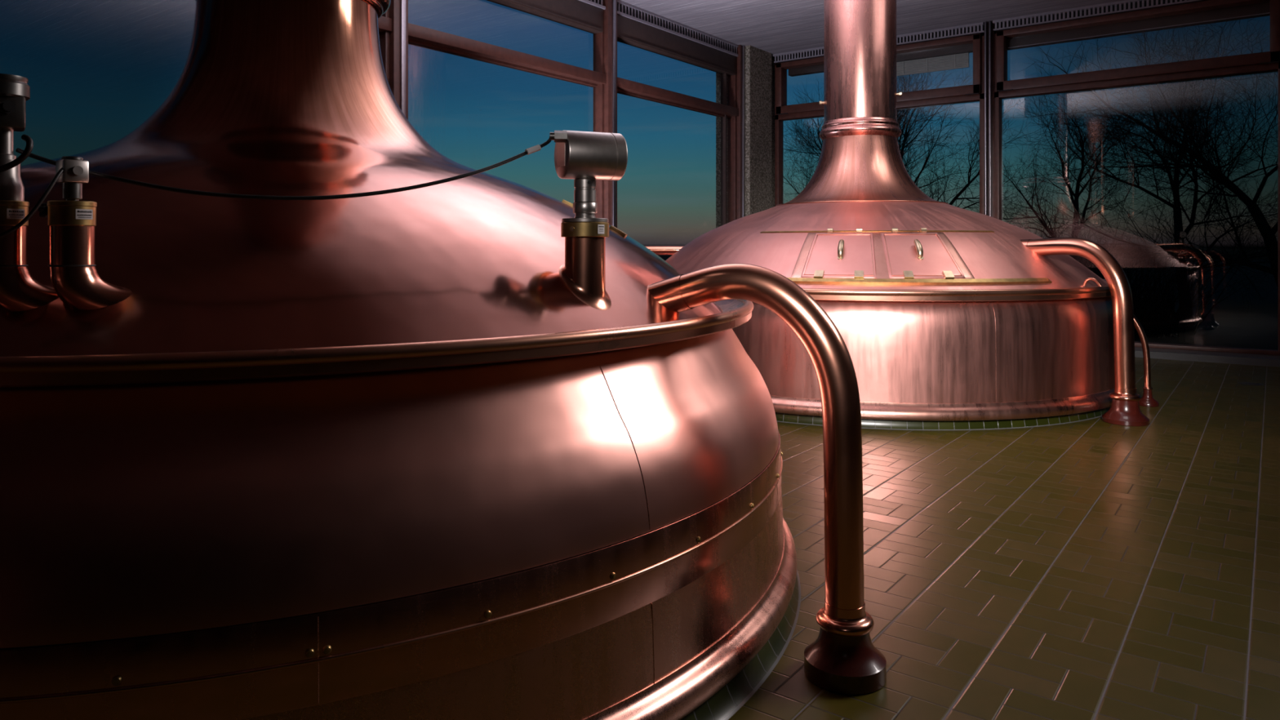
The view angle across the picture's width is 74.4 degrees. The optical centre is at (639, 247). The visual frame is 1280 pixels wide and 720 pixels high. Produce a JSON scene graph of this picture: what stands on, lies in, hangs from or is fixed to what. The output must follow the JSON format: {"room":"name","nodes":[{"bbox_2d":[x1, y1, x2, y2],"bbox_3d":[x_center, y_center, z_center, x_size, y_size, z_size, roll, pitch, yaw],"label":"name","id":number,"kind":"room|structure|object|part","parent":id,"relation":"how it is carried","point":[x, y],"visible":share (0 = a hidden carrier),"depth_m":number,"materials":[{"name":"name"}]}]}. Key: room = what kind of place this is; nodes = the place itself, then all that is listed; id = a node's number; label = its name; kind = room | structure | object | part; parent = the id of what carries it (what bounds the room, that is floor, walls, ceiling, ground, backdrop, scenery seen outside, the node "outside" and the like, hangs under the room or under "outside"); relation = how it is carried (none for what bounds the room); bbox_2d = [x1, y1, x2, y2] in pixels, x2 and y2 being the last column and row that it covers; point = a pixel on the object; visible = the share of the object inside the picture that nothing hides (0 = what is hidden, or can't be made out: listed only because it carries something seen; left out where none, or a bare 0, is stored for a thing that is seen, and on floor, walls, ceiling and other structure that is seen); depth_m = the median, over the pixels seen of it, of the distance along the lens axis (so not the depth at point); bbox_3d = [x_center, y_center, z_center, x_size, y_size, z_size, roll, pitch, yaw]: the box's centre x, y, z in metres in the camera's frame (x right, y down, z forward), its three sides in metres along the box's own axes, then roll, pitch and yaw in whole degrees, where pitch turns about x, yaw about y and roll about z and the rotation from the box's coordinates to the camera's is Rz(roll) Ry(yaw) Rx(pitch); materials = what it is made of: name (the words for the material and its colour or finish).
{"room":"processing plant","nodes":[
{"label":"processing plant","id":0,"kind":"room"},
{"bbox_2d":[0,357,1279,719],"bbox_3d":[0.634,1.650,2.175,13.600,0.300,22.240,0,0,37],"label":"floor","id":1,"kind":"structure","parent":0,"point":[1093,569],"depth_m":3.96,"materials":[{"name":"green tile"}]},
{"bbox_2d":[0,0,796,719],"bbox_3d":[-1.698,-1.038,4.099,4.839,4.919,4.839,0,0,28],"label":"kettle","id":2,"kind":"object","parent":1,"relation":"on","point":[215,411],"visible":0.94,"depth_m":2.28,"materials":[{"name":"orange metal"}]},
{"bbox_2d":[0,73,30,226],"bbox_3d":[-1.645,-0.249,2.177,0.148,0.388,0.117,0,0,37],"label":"sensor","id":3,"kind":"object","parent":2,"relation":"attached to","point":[15,90],"visible":0.94,"depth_m":2.16,"materials":[{"name":"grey metal"}]},
{"bbox_3d":[-1.645,-0.265,2.180,0.054,0.090,0.054,0,0,37],"label":"sensor stem","id":4,"kind":"part","parent":3,"relation":"part of","materials":[{"name":"metal"}]},
{"bbox_3d":[-1.597,-0.085,2.161,0.005,0.026,0.043,0,0,21],"label":"rating plate","id":5,"kind":"part","parent":3,"relation":"part of","materials":[{"name":"white plastic"}]},
{"bbox_2d":[8,209,23,217],"bbox_3d":[-1.596,-0.085,2.161,0.003,0.018,0.036,0,0,21],"label":"print","id":6,"kind":"object","parent":3,"relation":"on","point":[12,213],"depth_m":2.16,"materials":[{"name":"black"}]},
{"bbox_2d":[0,133,33,172],"bbox_3d":[-1.576,-0.229,2.110,0.125,0.110,0.034,0,0,0],"label":"cable","id":7,"kind":"object","parent":3,"relation":"attached to","point":[29,143],"visible":1,"depth_m":2.10,"materials":[{"name":"black rubber"}]},
{"bbox_2d":[38,155,97,226],"bbox_3d":[-1.489,-0.145,2.203,0.126,0.180,0.115,0,0,37],"label":"sensor","id":8,"kind":"object","parent":2,"relation":"attached to","point":[71,211],"visible":0.98,"depth_m":2.18,"materials":[{"name":"gold metal"}]},
{"bbox_2d":[0,167,63,237],"bbox_3d":[-1.542,-0.108,2.112,0.172,0.197,0.040,0,0,-33],"label":"cable","id":9,"kind":"object","parent":8,"relation":"attached to","point":[60,171],"visible":1,"depth_m":2.11,"materials":[{"name":"black rubber"}]},
{"bbox_3d":[-1.540,-0.096,2.200,0.031,0.038,0.038,0,0,0],"label":"star knob","id":10,"kind":"part","parent":8,"relation":"part of","materials":[{"name":"black rubber"}]},
{"bbox_3d":[-1.480,-0.147,2.200,0.043,0.060,0.043,0,0,37],"label":"sensor stem","id":11,"kind":"part","parent":8,"relation":"part of","materials":[{"name":"metal"}]},
{"bbox_3d":[-1.434,-0.085,2.179,0.005,0.026,0.043,0,0,25],"label":"rating plate","id":12,"kind":"part","parent":8,"relation":"part of","materials":[{"name":"white plastic"}]},
{"bbox_2d":[77,210,92,217],"bbox_3d":[-1.433,-0.085,2.178,0.003,0.018,0.036,0,0,25],"label":"print","id":13,"kind":"object","parent":8,"relation":"on","point":[81,214],"depth_m":2.18,"materials":[{"name":"black"}]},
{"bbox_2d":[549,129,627,237],"bbox_3d":[-0.198,-0.218,2.928,0.272,0.366,0.170,0,0,-24],"label":"sensor","id":14,"kind":"object","parent":2,"relation":"on","point":[586,157],"visible":0.97,"depth_m":2.88,"materials":[{"name":"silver metal"}]},
{"bbox_2d":[15,135,551,199],"bbox_3d":[-0.933,-0.253,2.457,1.484,0.244,0.174,0,0,-25],"label":"cable","id":15,"kind":"object","parent":14,"relation":"attached to","point":[536,148],"visible":0.93,"depth_m":2.35,"materials":[{"name":"black rubber"}]},
{"bbox_3d":[-0.271,-0.318,2.894,0.002,0.085,0.085,0,0,-24],"label":"name plate","id":16,"kind":"part","parent":14,"relation":"part of","materials":[{"name":"metal"}]},
{"bbox_3d":[-0.191,-0.092,2.933,0.163,0.014,0.163,0,0,37],"label":"steel lid","id":17,"kind":"part","parent":14,"relation":"part of","materials":[{"name":"silver metal"}]},
{"bbox_3d":[-0.191,-0.170,2.933,0.077,0.141,0.077,0,0,37],"label":"sensor stem","id":18,"kind":"part","parent":14,"relation":"part of","materials":[{"name":"metal"}]},
{"bbox_3d":[-0.132,-0.061,2.874,0.030,0.032,0.001,0,0,-45],"label":"rating plate","id":19,"kind":"part","parent":14,"relation":"part of","materials":[{"name":"white plastic"}]},
{"bbox_3d":[-1.698,1.357,4.099,4.839,0.130,4.839,0,0,37],"label":"foot moulding","id":20,"kind":"part","parent":2,"relation":"part of","materials":[{"name":"orange metal"}]},
{"bbox_2d":[647,262,886,695],"bbox_3d":[0.350,0.780,3.168,1.124,1.440,0.280,0,0,29],"label":"copper pipe","id":21,"kind":"object","parent":2,"relation":"attached to","point":[843,659],"visible":0.86,"depth_m":2.92,"materials":[{"name":"brown metal"}]},
{"bbox_2d":[680,490,800,719],"bbox_3d":[-1.698,1.450,4.099,4.872,0.100,4.872,0,0,37],"label":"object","id":22,"kind":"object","parent":1,"relation":"on","point":[722,705],"depth_m":2.89,"materials":[{"name":"green tile"}]},
{"bbox_2d":[665,0,1114,421],"bbox_3d":[2.473,-1.041,9.488,5.317,4.912,5.317,0,0,12],"label":"kettle","id":23,"kind":"object","parent":1,"relation":"on","point":[941,311],"visible":0.8,"depth_m":7.33,"materials":[{"name":"orange metal"}]},
{"bbox_2d":[644,245,684,255],"bbox_3d":[0.118,0.741,9.744,1.076,1.518,0.260,0,0,1],"label":"copper pipe","id":24,"kind":"object","parent":23,"relation":"attached to","point":[658,250],"visible":0.03,"depth_m":9.65,"materials":[{"name":"orange metal"}]},
{"bbox_3d":[1.795,0.071,7.529,0.641,0.400,0.549,0,0,19],"label":"hatch door","id":25,"kind":"part","parent":23,"relation":"part of","materials":[{"name":"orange metal"}]},
{"bbox_3d":[1.794,0.015,7.524,0.055,0.172,0.153,0,0,19],"label":"hatch handle","id":26,"kind":"part","parent":23,"relation":"part of","materials":[{"name":"gold metal"}]},
{"bbox_3d":[2.228,-0.146,7.927,2.184,0.019,0.392,0,0,9],"label":"brass rail","id":27,"kind":"part","parent":23,"relation":"part of","materials":[{"name":"metal"}]},
{"bbox_3d":[2.123,0.075,7.501,1.553,0.425,0.676,0,0,10],"label":"hatch frame","id":28,"kind":"part","parent":23,"relation":"part of","materials":[{"name":"orange metal"}]},
{"bbox_3d":[2.445,0.015,7.410,0.055,0.172,0.153,0,0,1],"label":"hatch handle","id":29,"kind":"part","parent":23,"relation":"part of","materials":[{"name":"gold metal"}]},
{"bbox_3d":[2.123,0.293,7.382,2.921,0.050,0.539,0,0,9],"label":"brass rail","id":30,"kind":"part","parent":23,"relation":"part of","materials":[{"name":"gold metal"}]},
{"bbox_3d":[2.445,0.071,7.415,0.641,0.400,0.549,0,0,1],"label":"hatch door","id":31,"kind":"part","parent":23,"relation":"part of","materials":[{"name":"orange metal"}]},
{"bbox_3d":[2.473,1.347,9.488,5.317,0.137,5.317,0,0,37],"label":"foot moulding","id":32,"kind":"part","parent":23,"relation":"part of","materials":[{"name":"orange metal"}]},
{"bbox_2d":[1020,237,1149,426],"bbox_3d":[3.882,0.706,7.573,0.356,1.588,1.238,0,0,-39],"label":"copper pipe","id":33,"kind":"object","parent":23,"relation":"attached to","point":[1125,410],"visible":0.97,"depth_m":7.20,"materials":[{"name":"orange metal"}]},
{"bbox_2d":[1133,315,1159,407],"bbox_3d":[4.714,0.993,8.069,0.428,1.014,0.184,0,0,37],"label":"copper pipe","id":34,"kind":"object","parent":23,"relation":"attached to","point":[1147,400],"visible":0.83,"depth_m":7.98,"materials":[{"name":"orange metal"}]},
{"bbox_2d":[774,406,1111,430],"bbox_3d":[2.473,1.450,9.488,5.170,0.100,5.170,0,0,37],"label":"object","id":35,"kind":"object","parent":1,"relation":"on","point":[780,417],"depth_m":6.99,"materials":[{"name":"green tile"}]},
{"bbox_3d":[-4.945,1.605,6.112,0.650,0.390,21.830,0,0,37],"label":"trim","id":36,"kind":"structure","parent":1,"relation":"on","visible":0},
{"bbox_2d":[377,8,391,84],"bbox_3d":[-3.752,-1.044,7.508,0.220,4.908,3.535,0,0,37],"label":"window","id":37,"kind":"structure","parent":36,"relation":"on","point":[384,22],"depth_m":8.85,"materials":[{"name":"brown wood"}]},
{"bbox_2d":[389,0,408,119],"bbox_3d":[-2.612,-1.045,8.978,0.275,4.910,0.185,0,0,37],"label":"trim","id":38,"kind":"structure","parent":36,"relation":"on","point":[398,9],"depth_m":8.89,"materials":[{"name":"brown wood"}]},
{"bbox_2d":[408,0,606,217],"bbox_3d":[-1.566,-1.044,10.416,0.220,4.908,3.370,0,0,37],"label":"window","id":39,"kind":"structure","parent":36,"relation":"on","point":[588,15],"depth_m":10.89,"materials":[{"name":"brown wood"}]},
{"bbox_2d":[577,0,605,8],"bbox_3d":[-1.562,-3.399,10.413,0.190,0.198,3.370,0,0,37],"label":"vent grille","id":40,"kind":"object","parent":39,"relation":"attached to","point":[595,4],"depth_m":11.51,"materials":[{"name":"white metal"}]},
{"bbox_2d":[602,0,617,227],"bbox_3d":[-0.469,-1.045,11.829,0.275,4.910,0.207,0,0,37],"label":"trim","id":41,"kind":"structure","parent":36,"relation":"on","point":[611,11],"depth_m":11.73,"materials":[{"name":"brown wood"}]},
{"bbox_2d":[715,44,774,227],"bbox_3d":[2.011,-0.850,15.333,0.690,5.300,1.270,0,0,37],"label":"pillar","id":42,"kind":"structure","parent":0,"point":[759,64],"depth_m":14.96,"materials":[{"name":"concrete"}]},
{"bbox_2d":[617,0,738,226],"bbox_3d":[0.596,-1.044,13.292,0.220,4.908,3.413,0,0,37],"label":"window","id":43,"kind":"structure","parent":42,"relation":"in","point":[637,27],"depth_m":13.56,"materials":[{"name":"brown wood"}]},
{"bbox_2d":[617,0,737,56],"bbox_3d":[0.600,-3.399,13.289,0.190,0.198,3.413,0,0,37],"label":"vent grille","id":44,"kind":"object","parent":43,"relation":"attached to","point":[627,11],"depth_m":13.08,"materials":[{"name":"white metal"}]},
{"bbox_2d":[737,44,744,218],"bbox_3d":[1.685,-1.045,14.696,0.275,4.910,0.140,0,0,37],"label":"trim","id":45,"kind":"structure","parent":42,"relation":"attached to","point":[740,49],"depth_m":14.61,"materials":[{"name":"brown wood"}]},
{"bbox_2d":[773,22,984,214],"bbox_3d":[3.995,-1.044,14.373,3.655,4.908,0.420,0,0,37],"label":"window","id":46,"kind":"structure","parent":42,"relation":"in","point":[948,48],"depth_m":13.84,"materials":[{"name":"brown metal"}]},
{"bbox_3d":[3.950,-2.868,14.313,3.555,0.925,0.230,0,0,37],"label":"sash","id":47,"kind":"part","parent":46,"relation":"part of","materials":[{"name":"brown wood"}]},
{"bbox_2d":[773,22,984,62],"bbox_3d":[3.935,-3.426,14.293,3.655,0.143,0.220,0,0,37],"label":"vent grille","id":48,"kind":"object","parent":46,"relation":"attached to","point":[976,28],"depth_m":13.75,"materials":[{"name":"white metal"}]},
{"bbox_2d":[896,52,968,75],"bbox_3d":[4.804,-3.015,13.947,1.220,0.230,0.050,0,0,37],"label":"blind","id":49,"kind":"object","parent":46,"relation":"attached to","point":[920,64],"depth_m":13.92,"materials":[{"name":"grey fabric"}]},
{"bbox_2d":[984,21,994,217],"bbox_3d":[5.470,-1.045,13.177,0.140,4.910,0.320,0,0,37],"label":"trim","id":50,"kind":"structure","parent":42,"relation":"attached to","point":[988,27],"depth_m":13.07,"materials":[{"name":"brown metal"}]},
{"bbox_2d":[992,0,1279,355],"bbox_3d":[7.003,-1.044,12.113,3.590,4.908,0.420,0,0,37],"label":"window","id":51,"kind":"structure","parent":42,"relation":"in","point":[1124,17],"depth_m":11.98,"materials":[{"name":"brown metal"}]},
{"bbox_2d":[992,0,1201,31],"bbox_3d":[6.943,-3.426,12.033,3.590,0.143,0.220,0,0,37],"label":"vent grille","id":52,"kind":"object","parent":51,"relation":"attached to","point":[1125,6],"depth_m":12.29,"materials":[{"name":"white metal"}]},
{"bbox_3d":[6.958,-2.868,12.053,3.490,0.925,0.230,0,0,37],"label":"sash","id":53,"kind":"part","parent":51,"relation":"part of","materials":[{"name":"brown wood"}]},
{"bbox_2d":[1134,346,1279,367],"bbox_3d":[7.710,1.605,11.306,13.260,0.390,0.860,0,0,37],"label":"trim","id":54,"kind":"structure","parent":42,"relation":"attached to","point":[1160,353],"depth_m":11.06,"materials":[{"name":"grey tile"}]},
{"bbox_2d":[620,0,1123,57],"bbox_3d":[0.813,-3.650,2.704,13.950,0.300,23.300,0,0,37],"label":"ceiling","id":55,"kind":"structure","parent":0,"point":[771,26],"depth_m":12.73,"materials":[{"name":"white paint"}]},
{"label":"outside","id":56,"kind":"structure","parent":0,"visible":0},
{"bbox_2d":[658,255,1278,350],"bbox_3d":[6.008,2.600,7.994,400.000,0.200,420.000,0,0,37],"label":"ground","id":57,"kind":"structure","parent":56,"point":[1228,324],"depth_m":33.64,"materials":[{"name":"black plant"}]},
{"bbox_2d":[783,75,942,200],"bbox_3d":[7.411,-1.745,30.172,7.498,8.543,4.971,0,0,43],"label":"bare tree","id":58,"kind":"object","parent":57,"relation":"on","point":[818,137],"visible":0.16,"depth_m":30.66,"materials":[{"name":"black plant"}]},
{"bbox_2d":[783,69,1063,223],"bbox_3d":[8.018,-2.210,26.083,8.200,9.523,9.015,0,0,42],"label":"bare tree","id":59,"kind":"object","parent":57,"relation":"on","point":[908,126],"visible":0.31,"depth_m":26.17,"materials":[{"name":"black plant"}]},
{"bbox_2d":[948,76,1155,259],"bbox_3d":[18.262,-2.516,35.882,10.593,10.110,7.313,0,0,-26],"label":"bare tree","id":60,"kind":"object","parent":57,"relation":"on","point":[1041,220],"visible":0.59,"depth_m":35.93,"materials":[{"name":"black plant"}]},
{"bbox_2d":[1013,216,1173,316],"bbox_3d":[11.482,0.820,24.130,6.347,3.381,6.451,0,0,30],"label":"bare shrub","id":61,"kind":"object","parent":57,"relation":"on","point":[1086,260],"visible":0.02,"depth_m":23.05,"materials":[{"name":"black plant"}]},
{"bbox_2d":[1002,17,1278,338],"bbox_3d":[14.289,-1.924,19.100,11.774,8.909,7.908,0,0,-8],"label":"bare tree","id":62,"kind":"object","parent":57,"relation":"on","point":[1268,233],"visible":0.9,"depth_m":19.10,"materials":[{"name":"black plant"}]},
{"bbox_2d":[1022,25,1278,342],"bbox_3d":[14.514,-1.756,22.729,9.231,8.586,6.497,0,0,-7],"label":"bare tree","id":63,"kind":"object","parent":57,"relation":"on","point":[1186,317],"visible":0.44,"depth_m":22.29,"materials":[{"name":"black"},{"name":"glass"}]},
{"bbox_2d":[1051,229,1266,337],"bbox_3d":[14.393,0.928,24.822,6.713,3.162,6.718,0,0,-9],"label":"bare shrub","id":64,"kind":"object","parent":57,"relation":"on","point":[1164,316],"visible":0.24,"depth_m":23.76,"materials":[{"name":"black plant"}]}
]}

